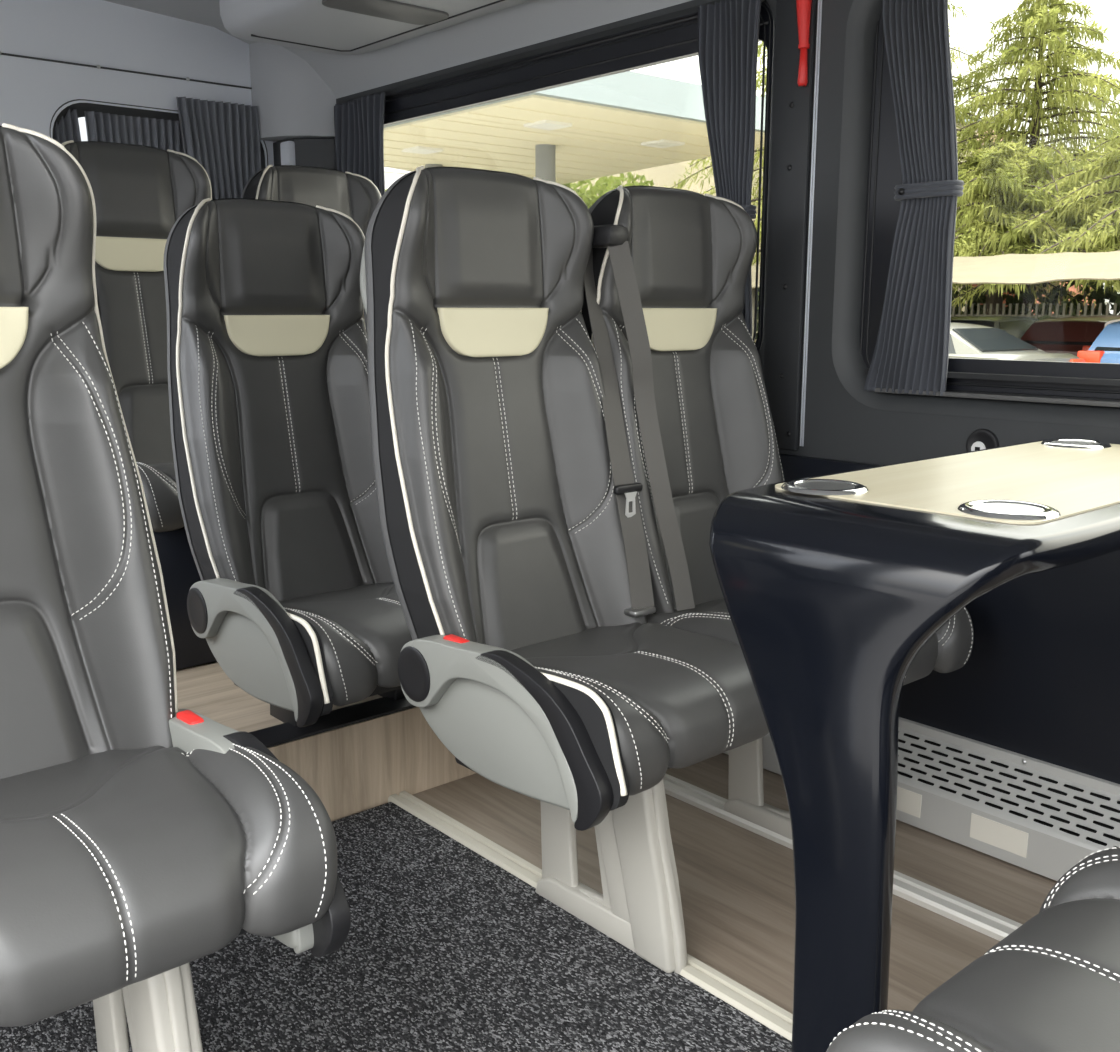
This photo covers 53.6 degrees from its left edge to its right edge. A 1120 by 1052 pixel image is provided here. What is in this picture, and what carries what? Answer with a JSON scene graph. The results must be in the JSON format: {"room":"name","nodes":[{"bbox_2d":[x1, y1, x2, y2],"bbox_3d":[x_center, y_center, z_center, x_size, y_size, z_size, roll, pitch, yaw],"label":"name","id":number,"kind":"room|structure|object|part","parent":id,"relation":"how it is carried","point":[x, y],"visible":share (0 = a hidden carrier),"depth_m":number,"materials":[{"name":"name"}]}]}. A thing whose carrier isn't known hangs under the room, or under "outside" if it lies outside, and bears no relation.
{"room":"vehicle interior","nodes":[
{"label":"vehicle interior","id":0,"kind":"room"},
{"bbox_2d":[0,0,274,167],"bbox_3d":[-1.667,-0.721,3.315,2.160,1.850,0.060,-9,14,-40],"label":"wall","id":1,"kind":"structure","parent":0,"point":[103,33],"depth_m":3.38,"materials":[{"name":"grey plastic"}]},
{"bbox_2d":[54,109,80,143],"bbox_3d":[-1.493,-0.971,3.424,0.114,0.600,0.036,-9,14,-40],"label":"curtain","id":2,"kind":"object","parent":1,"relation":"hanging from","point":[68,129],"visible":0.12,"depth_m":3.37,"materials":[{"name":"grey fabric"}]},
{"bbox_2d":[0,51,251,88],"bbox_3d":[-1.629,-1.359,3.179,1.600,0.012,0.012,-9,14,-40],"label":"trim","id":3,"kind":"structure","parent":1,"relation":"attached to","point":[6,54],"depth_m":3.42,"materials":[{"name":"black plastic"}]},
{"bbox_2d":[84,111,183,152],"bbox_3d":[-1.327,-0.999,3.566,0.342,0.600,0.036,-9,14,-40],"label":"curtain","id":4,"kind":"object","parent":1,"relation":"hanging from","point":[163,134],"visible":0.16,"depth_m":3.50,"materials":[{"name":"grey fabric"}]},
{"bbox_2d":[50,99,267,169],"bbox_3d":[-1.282,-1.056,3.599,0.706,0.556,0.072,-9,14,-40],"label":"window","id":5,"kind":"structure","parent":1,"relation":"in","point":[81,107],"depth_m":3.45,"materials":[{"name":"grey"}]},
{"bbox_2d":[176,97,260,199],"bbox_3d":[-1.109,-1.051,3.663,0.274,0.665,0.041,-9,14,-40],"label":"curtain","id":6,"kind":"object","parent":1,"relation":"hanging from","point":[224,138],"visible":0.34,"depth_m":3.63,"materials":[{"name":"grey fabric"}]},
{"bbox_2d":[176,661,475,821],"bbox_3d":[-1.095,0.369,2.838,2.030,0.200,1.832,-9,14,-40],"label":"platform","id":7,"kind":"object","parent":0,"point":[355,756],"visible":0.18,"depth_m":2.27,"materials":[{"name":"brown wood"}]},
{"bbox_2d":[62,140,216,669],"bbox_3d":[-0.933,-0.327,2.716,0.473,1.221,0.679,-9,14,-40],"label":"seat","id":8,"kind":"object","parent":7,"relation":"on","point":[140,192],"visible":0.29,"depth_m":2.79,"materials":[{"name":"black leather"}]},
{"bbox_3d":[-1.081,-0.689,2.817,0.234,0.083,0.022,-9,14,-40],"label":"headrest panel","id":9,"kind":"part","parent":8,"relation":"part of","materials":[{"name":"beige leather"}]},
{"bbox_3d":[-1.040,-0.531,2.800,0.462,0.851,0.282,-9,14,-40],"label":"backrest","id":10,"kind":"part","parent":8,"relation":"part of","materials":[{"name":"black leather"}]},
{"bbox_2d":[137,462,183,531],"bbox_3d":[-0.873,-0.114,2.688,0.468,0.146,0.495,-9,14,-40],"label":"cushion","id":11,"kind":"object","parent":8,"relation":"on","point":[158,479],"depth_m":2.40,"materials":[{"name":"black leather"}]},
{"bbox_2d":[163,198,411,726],"bbox_3d":[-0.419,-0.124,2.193,0.589,1.040,0.696,-9,14,-40],"label":"seat","id":12,"kind":"object","parent":7,"relation":"on","point":[295,599],"visible":0.7,"depth_m":2.25,"materials":[{"name":"black leather"}]},
{"bbox_3d":[-0.563,0.212,2.017,0.046,0.210,0.436,-9,14,-40],"label":"panel","id":13,"kind":"part","parent":12,"relation":"part of","materials":[{"name":"grey plastic"}]},
{"bbox_3d":[-0.583,-0.396,2.303,0.234,0.083,0.022,-9,14,-40],"label":"headrest panel","id":14,"kind":"part","parent":12,"relation":"part of","materials":[{"name":"beige leather"}]},
{"bbox_3d":[-0.489,0.223,1.916,0.024,0.205,0.272,-9,14,-40],"label":"trim","id":15,"kind":"part","parent":12,"relation":"part of","materials":[{"name":"black plastic"}]},
{"bbox_3d":[-0.542,-0.237,2.286,0.462,0.851,0.282,-9,14,-40],"label":"backrest","id":16,"kind":"part","parent":12,"relation":"part of","materials":[{"name":"black leather"}]},
{"bbox_2d":[279,582,411,705],"bbox_3d":[-0.376,0.179,2.173,0.468,0.146,0.495,-9,14,-40],"label":"cushion","id":17,"kind":"object","parent":12,"relation":"on","point":[353,635],"depth_m":1.94,"materials":[{"name":"black leather"}]},
{"bbox_2d":[241,165,380,332],"bbox_3d":[-0.551,-0.400,3.124,0.473,1.221,0.679,-9,14,-40],"label":"seat","id":18,"kind":"object","parent":7,"relation":"on","point":[356,196],"visible":0.1,"depth_m":3.20,"materials":[{"name":"black leather"}]},
{"bbox_2d":[104,0,691,98],"bbox_3d":[0.152,-1.072,1.146,2.180,0.332,5.600,-9,14,-40],"label":"ceiling","id":19,"kind":"structure","parent":0,"point":[531,22],"depth_m":3.12,"materials":[{"name":"grey plastic"}]},
{"bbox_2d":[219,0,529,54],"bbox_3d":[0.782,-1.137,1.486,0.505,0.194,4.692,-9,14,-40],"label":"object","id":20,"kind":"structure","parent":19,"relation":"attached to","point":[341,27],"depth_m":2.92,"materials":[{"name":"grey plastic"}]},
{"bbox_2d":[322,0,448,24],"bbox_3d":[-0.433,-1.293,2.774,0.320,0.008,0.140,-9,14,-40],"label":"air vent","id":21,"kind":"object","parent":20,"relation":"attached to","point":[396,10],"depth_m":2.77,"materials":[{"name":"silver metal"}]},
{"bbox_2d":[328,0,1119,783],"bbox_3d":[0.928,-0.209,1.992,0.114,1.750,5.580,-9,14,-40],"label":"wall","id":22,"kind":"structure","parent":0,"point":[1040,678],"depth_m":2.13,"materials":[{"name":"black plastic"}]},
{"bbox_2d":[280,141,295,164],"bbox_3d":[-0.910,-1.153,3.744,0.038,0.275,0.060,-9,14,-40],"label":"trim","id":23,"kind":"structure","parent":22,"relation":"attached to","point":[287,148],"depth_m":3.70,"materials":[{"name":"white plastic"}]},
{"bbox_2d":[249,42,335,141],"bbox_3d":[-0.881,-1.489,3.662,0.184,0.395,0.242,-9,14,-40],"label":"trim","id":24,"kind":"structure","parent":22,"relation":"attached to","point":[292,101],"depth_m":3.64,"materials":[{"name":"grey plastic"}]},
{"bbox_2d":[273,139,334,169],"bbox_3d":[-0.862,-0.623,3.862,0.114,1.370,0.220,-9,14,-40],"label":"trim","id":25,"kind":"structure","parent":22,"relation":"attached to","point":[319,153],"depth_m":3.70,"materials":[{"name":"grey plastic"}]},
{"bbox_2d":[334,92,384,196],"bbox_3d":[-0.636,-0.966,3.580,0.044,0.780,0.299,-9,14,-39],"label":"window curtain","id":26,"kind":"object","parent":22,"relation":"hanging from","point":[359,123],"visible":0.3,"depth_m":3.51,"materials":[{"name":"grey fabric"}]},
{"bbox_2d":[346,0,773,352],"bbox_3d":[-0.129,-0.868,3.066,0.031,0.803,1.792,-9,14,-40],"label":"window","id":27,"kind":"structure","parent":22,"relation":"in","point":[673,36],"depth_m":2.76,"materials":[{"name":"grey plastic"}]},
{"bbox_2d":[698,0,760,336],"bbox_3d":[0.360,-0.746,2.448,0.174,0.780,0.050,11,15,43],"label":"window curtain","id":28,"kind":"object","parent":22,"relation":"hanging from","point":[728,30],"visible":0.56,"depth_m":2.40,"materials":[{"name":"grey fabric"}]},
{"bbox_2d":[764,0,816,449],"bbox_3d":[0.486,-0.662,2.360,0.018,1.000,0.096,-9,14,-40],"label":"trim","id":29,"kind":"structure","parent":22,"relation":"attached to","point":[792,103],"depth_m":2.36,"materials":[{"name":"grey plastic"}]},
{"bbox_2d":[796,0,811,86],"bbox_3d":[0.494,-1.009,2.257,0.032,0.216,0.070,-9,14,-40],"label":"hammer","id":30,"kind":"object","parent":22,"relation":"attached to","point":[803,7],"visible":1,"depth_m":2.25,"materials":[{"name":"red plastic"}]},
{"bbox_3d":[0.497,-0.941,2.267,0.021,0.078,0.021,-9,14,-40],"label":"handle","id":31,"kind":"part","parent":30,"relation":"part of","materials":[{"name":"red plastic"}]},
{"bbox_2d":[800,0,821,445],"bbox_3d":[0.526,-0.655,2.320,0.004,0.980,0.010,-9,14,-40],"label":"trim","id":32,"kind":"structure","parent":22,"relation":"attached to","point":[819,1],"depth_m":2.32,"materials":[{"name":"white"}]},
{"bbox_2d":[863,0,963,395],"bbox_3d":[0.686,-0.667,2.138,0.050,0.817,0.192,-11,15,-44],"label":"window curtain","id":33,"kind":"object","parent":22,"relation":"hanging from","point":[911,352],"visible":1,"depth_m":2.13,"materials":[{"name":"grey fabric"}]},
{"bbox_2d":[832,0,1119,427],"bbox_3d":[1.548,-0.477,1.215,0.065,0.871,2.900,-9,14,-40],"label":"window","id":34,"kind":"structure","parent":22,"relation":"in","point":[1071,393],"depth_m":2.22,"materials":[{"name":"grey"}]},
{"bbox_3d":[1.552,-0.124,1.285,0.044,0.010,2.750,-9,14,-40],"label":"slider rail","id":35,"kind":"part","parent":34,"relation":"part of","materials":[{"name":"black metal"}]},
{"bbox_3d":[1.525,-0.089,1.295,0.028,0.009,2.650,-9,14,-40],"label":"sill","id":36,"kind":"part","parent":34,"relation":"part of","materials":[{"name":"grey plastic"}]},
{"bbox_2d":[966,429,998,451],"bbox_3d":[0.798,-0.151,2.098,0.008,0.066,0.066,-9,14,-40],"label":"socket","id":37,"kind":"object","parent":22,"relation":"attached to","point":[980,439],"visible":0.66,"depth_m":2.10,"materials":[{"name":"black plastic"}]},
{"bbox_2d":[413,753,1056,1013],"bbox_3d":[0.713,0.899,0.783,2.100,0.056,3.760,-9,14,-40],"label":"floor","id":38,"kind":"structure","parent":0,"point":[737,884],"depth_m":1.99,"materials":[{"name":"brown wood"}]},
{"bbox_2d":[0,802,791,1051],"bbox_3d":[0.381,0.913,0.544,1.247,0.008,3.640,-9,14,-40],"label":"carpet","id":39,"kind":"object","parent":38,"relation":"on","point":[445,949],"visible":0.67,"depth_m":1.67,"materials":[{"name":"grey carpet"}]},
{"bbox_2d":[0,123,350,1051],"bbox_3d":[-0.623,0.144,1.256,0.476,1.237,0.679,-9,14,-40],"label":"seat","id":40,"kind":"object","parent":39,"relation":"on","point":[142,835],"visible":1,"depth_m":1.39,"materials":[{"name":"black leather"}]},
{"bbox_3d":[-0.771,-0.226,1.355,0.234,0.083,0.022,-9,14,-40],"label":"headrest panel","id":41,"kind":"part","parent":40,"relation":"part of","materials":[{"name":"beige leather"}]},
{"bbox_3d":[-0.731,-0.067,1.338,0.462,0.851,0.282,-9,14,-40],"label":"backrest","id":42,"kind":"part","parent":40,"relation":"part of","materials":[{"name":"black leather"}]},
{"bbox_2d":[0,745,336,1026],"bbox_3d":[-0.564,0.349,1.226,0.468,0.146,0.495,-9,14,-40],"label":"cushion","id":43,"kind":"object","parent":40,"relation":"on","point":[121,866],"depth_m":1.14,"materials":[{"name":"black leather"}]},
{"bbox_3d":[-0.417,0.359,1.385,0.046,0.210,0.436,-9,14,-40],"label":"panel","id":44,"kind":"part","parent":40,"relation":"part of","materials":[{"name":"grey leather"}]},
{"bbox_3d":[-0.327,0.368,1.298,0.024,0.205,0.272,-9,14,-40],"label":"trim","id":45,"kind":"part","parent":40,"relation":"part of","materials":[{"name":"grey leather"}]},
{"bbox_2d":[360,165,768,973],"bbox_3d":[0.043,0.031,1.842,0.586,1.237,0.723,-9,14,-40],"label":"seat","id":46,"kind":"object","parent":39,"relation":"on","point":[537,655],"visible":0.94,"depth_m":1.84,"materials":[{"name":"black leather"}]},
{"bbox_3d":[-0.300,-0.424,1.857,0.029,0.246,0.108,-9,14,-40],"label":"grab handle","id":47,"kind":"part","parent":46,"relation":"part of","materials":[{"name":"grey plastic"}]},
{"bbox_3d":[-0.117,0.377,1.729,0.022,0.024,0.140,-9,14,-40],"label":"recline lever","id":48,"kind":"part","parent":46,"relation":"part of","materials":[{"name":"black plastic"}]},
{"bbox_3d":[-0.101,0.285,1.653,0.046,0.210,0.436,-9,14,-40],"label":"panel","id":49,"kind":"part","parent":46,"relation":"part of","materials":[{"name":"grey plastic"}]},
{"bbox_3d":[-0.112,-0.336,1.921,0.234,0.083,0.022,-9,14,-40],"label":"headrest panel","id":50,"kind":"part","parent":46,"relation":"part of","materials":[{"name":"beige leather"}]},
{"bbox_3d":[-0.072,-0.177,1.905,0.462,0.851,0.282,-9,14,-40],"label":"backrest","id":51,"kind":"part","parent":46,"relation":"part of","materials":[{"name":"black leather"}]},
{"bbox_3d":[-0.027,0.296,1.552,0.024,0.205,0.272,-9,14,-40],"label":"trim","id":52,"kind":"part","parent":46,"relation":"part of","materials":[{"name":"black plastic"}]},
{"bbox_2d":[509,612,768,795],"bbox_3d":[0.095,0.239,1.792,0.468,0.146,0.495,-9,14,-40],"label":"cushion","id":53,"kind":"object","parent":46,"relation":"on","point":[649,693],"depth_m":1.62,"materials":[{"name":"black leather"}]},
{"bbox_2d":[709,439,1119,1051],"bbox_3d":[0.650,0.308,1.595,0.947,0.778,0.436,-9,14,-40],"label":"table","id":54,"kind":"object","parent":39,"relation":"on","point":[832,585],"visible":0.98,"depth_m":1.26,"materials":[{"name":"black paint"}]},
{"bbox_2d":[826,847,1119,1051],"bbox_3d":[0.584,0.254,0.723,0.473,1.237,0.679,-9,14,-40],"label":"seat","id":55,"kind":"object","parent":39,"relation":"on","point":[1052,984],"visible":1,"depth_m":0.88,"materials":[{"name":"black leather"}]},
{"bbox_2d":[388,791,792,1041],"bbox_3d":[0.830,0.820,1.002,0.045,0.016,3.552,-9,14,-40],"label":"trim","id":56,"kind":"structure","parent":38,"relation":"on","point":[774,1017],"depth_m":1.96,"materials":[{"name":"silver"}]},
{"bbox_2d":[663,774,1022,940],"bbox_3d":[1.185,0.760,1.308,0.053,0.016,3.552,-9,14,-40],"label":"trim","id":57,"kind":"structure","parent":38,"relation":"on","point":[996,926],"depth_m":1.93,"materials":[{"name":"silver metal"}]},
{"bbox_2d":[582,185,973,839],"bbox_3d":[0.376,-0.020,2.102,0.473,1.237,0.679,-9,14,-40],"label":"seat","id":58,"kind":"object","parent":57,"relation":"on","point":[692,253],"visible":0.52,"depth_m":2.20,"materials":[{"name":"black leather"}]},
{"bbox_3d":[0.229,-0.390,2.202,0.234,0.083,0.022,-9,14,-40],"label":"headrest panel","id":59,"kind":"part","parent":58,"relation":"part of","materials":[{"name":"beige leather"}]},
{"bbox_3d":[0.270,-0.232,2.185,0.462,0.851,0.282,-9,14,-40],"label":"backrest","id":60,"kind":"part","parent":58,"relation":"part of","materials":[{"name":"black leather"}]},
{"bbox_2d":[675,598,973,685],"bbox_3d":[0.436,0.184,2.072,0.468,0.146,0.495,-9,14,-40],"label":"cushion","id":61,"kind":"object","parent":58,"relation":"on","point":[949,649],"depth_m":1.99,"materials":[{"name":"black leather"}]},
{"bbox_2d":[723,717,1119,880],"bbox_3d":[1.145,0.589,1.745,0.100,0.178,2.700,-9,14,-40],"label":"heater","id":62,"kind":"object","parent":38,"relation":"on","point":[1043,818],"visible":0.45,"depth_m":2.07,"materials":[{"name":"grey metal"}]},
{"label":"outside","id":63,"kind":"structure","parent":0,"visible":0},
{"bbox_3d":[19.464,-5.386,36.620,62.000,0.200,110.000,-9,14,-40],"label":"ground","id":64,"kind":"structure","parent":63,"visible":0},
{"bbox_2d":[384,71,765,183],"bbox_3d":[-0.714,-5.798,24.062,8.900,5.400,11.050,-9,14,-40],"label":"canopy","id":65,"kind":"object","parent":64,"relation":"on","point":[628,121],"visible":0.52,"depth_m":20.14,"materials":[{"name":"beige wood"}]},
{"bbox_2d":[401,146,442,153],"bbox_3d":[-2.771,-7.564,22.324,0.600,0.050,0.600,-9,14,-40],"label":"light","id":66,"kind":"object","parent":65,"relation":"attached to","point":[412,149],"depth_m":22.18,"materials":[{"name":"white plastic"}]},
{"bbox_2d":[524,120,571,130],"bbox_3d":[-0.212,-6.977,19.305,0.600,0.050,0.600,-9,14,-40],"label":"light","id":67,"kind":"object","parent":65,"relation":"attached to","point":[549,125],"depth_m":19.18,"materials":[{"name":"white plastic"}]},
{"bbox_2d":[641,139,684,147],"bbox_3d":[1.989,-7.395,21.457,0.600,0.050,0.600,-9,14,-40],"label":"light","id":68,"kind":"object","parent":65,"relation":"attached to","point":[659,143],"depth_m":21.33,"materials":[{"name":"white plastic"}]},
{"bbox_2d":[562,172,653,208],"bbox_3d":[0.669,-7.156,30.965,6.100,5.448,6.055,-9,14,-40],"label":"leafy tree","id":69,"kind":"object","parent":64,"relation":"on","point":[589,197],"visible":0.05,"depth_m":29.22,"materials":[{"name":"green plant"}]},
{"bbox_2d":[572,95,980,341],"bbox_3d":[6.651,-9.157,36.104,8.300,7.400,10.300,-9,14,-40],"label":"building","id":70,"kind":"structure","parent":64,"relation":"on","point":[666,175],"depth_m":33.26,"materials":[{"name":"cream painted render"}]},
{"bbox_2d":[664,0,1091,313],"bbox_3d":[7.167,-9.739,28.055,11.591,11.621,11.124,4,12,18],"label":"cedar tree","id":71,"kind":"object","parent":64,"relation":"on","point":[758,81],"visible":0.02,"depth_m":26.96,"materials":[{"name":"green plant"}]},
{"bbox_2d":[751,251,1119,339],"bbox_3d":[10.295,-2.851,16.074,4.604,2.663,22.920,-9,14,-40],"label":"awning","id":72,"kind":"object","parent":64,"relation":"on","point":[1006,268],"visible":0.35,"depth_m":18.07,"materials":[{"name":"beige fabric"}]},
{"bbox_3d":[3.598,-3.451,20.816,0.095,2.032,0.100,-9,14,-40],"label":"post","id":73,"kind":"part","parent":72,"relation":"part of","materials":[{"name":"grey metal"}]},
{"bbox_2d":[754,280,1119,342],"bbox_3d":[14.180,-3.885,21.755,3.405,3.296,27.001,-9,14,-40],"label":"hedge","id":74,"kind":"object","parent":64,"relation":"on","point":[1098,295],"visible":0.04,"depth_m":24.92,"materials":[{"name":"green plant"}]},
{"bbox_2d":[951,316,1038,338],"bbox_3d":[8.694,-3.408,21.984,4.070,1.501,1.772,-10,15,-41],"label":"parked car","id":75,"kind":"object","parent":64,"relation":"on","point":[1016,326],"visible":0.06,"depth_m":20.78,"materials":[{"name":"black paint"}]},
{"bbox_2d":[949,322,1084,361],"bbox_3d":[5.532,-2.444,17.200,1.772,1.435,4.522,-8,13,-35],"label":"parked car","id":76,"kind":"object","parent":64,"relation":"on","point":[973,341],"visible":0.06,"depth_m":15.80,"materials":[{"name":"silver metal"}]},
{"bbox_2d":[1070,359,1084,361],"bbox_3d":[7.306,-2.281,15.930,0.346,0.240,0.320,-8,13,-35],"label":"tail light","id":77,"kind":"object","parent":76,"relation":"attached to","point":[1071,360],"depth_m":15.76,"materials":[{"name":"orange"}]},
{"bbox_2d":[966,130,1095,314],"bbox_3d":[14.158,-10.914,41.603,10.400,8.750,10.050,9,14,39],"label":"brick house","id":78,"kind":"structure","parent":64,"relation":"on","point":[1072,289],"depth_m":39.51,"materials":[{"name":"brick"}]},
{"bbox_2d":[951,132,1119,311],"bbox_3d":[13.140,-5.965,23.039,9.588,6.132,8.585,8,13,34],"label":"cedar tree","id":79,"kind":"object","parent":64,"relation":"on","point":[1098,166],"visible":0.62,"depth_m":22.62,"materials":[{"name":"green plant"}]},
{"bbox_2d":[951,303,1119,318],"bbox_3d":[13.234,-3.362,20.964,0.070,1.700,22.500,-9,14,-40],"label":"fence","id":80,"kind":"object","parent":64,"relation":"on","point":[953,314],"visible":0.16,"depth_m":24.05,"materials":[{"name":"grey metal"}]},
{"bbox_2d":[952,0,1119,312],"bbox_3d":[11.307,-8.127,26.582,9.410,9.021,9.496,8,14,36],"label":"cedar tree","id":81,"kind":"object","parent":64,"relation":"on","point":[1036,20],"visible":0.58,"depth_m":25.64,"materials":[{"name":"green plant"}]},
{"bbox_2d":[954,140,1119,314],"bbox_3d":[10.103,-5.981,25.230,7.898,5.328,8.218,-6,12,-27],"label":"cedar tree","id":82,"kind":"object","parent":64,"relation":"on","point":[1002,173],"visible":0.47,"depth_m":24.07,"materials":[{"name":"green plant"}]},
{"bbox_2d":[979,152,1119,292],"bbox_3d":[13.573,-7.694,31.716,5.314,6.215,6.857,3,11,16],"label":"conifer","id":83,"kind":"object","parent":64,"relation":"on","point":[1084,152],"visible":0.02,"depth_m":30.11,"materials":[{"name":"green plant"}]},
{"bbox_2d":[1021,316,1119,355],"bbox_3d":[10.175,-3.085,20.324,4.070,1.501,1.772,-7,13,-34],"label":"parked car","id":84,"kind":"object","parent":64,"relation":"on","point":[1071,335],"visible":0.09,"depth_m":19.23,"materials":[{"name":"red paint"}]},
{"bbox_2d":[1082,345,1090,349],"bbox_3d":[9.048,-2.874,18.714,0.320,0.340,0.346,-7,13,-34],"label":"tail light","id":85,"kind":"object","parent":84,"relation":"attached to","point":[1085,347],"depth_m":18.69,"materials":[{"name":"red plastic"}]},
{"bbox_2d":[1077,321,1119,363],"bbox_3d":[9.735,-2.428,16.943,4.070,1.501,1.772,-9,14,-38],"label":"parked car","id":86,"kind":"object","parent":64,"relation":"on","point":[1106,347],"visible":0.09,"depth_m":16.19,"materials":[{"name":"blue paint"}]},
{"bbox_2d":[1077,350,1104,362],"bbox_3d":[7.851,-2.413,16.342,0.320,0.340,0.346,-9,14,-38],"label":"tail light","id":87,"kind":"object","parent":86,"relation":"attached to","point":[1090,356],"depth_m":16.19,"materials":[{"name":"orange"}]}
]}

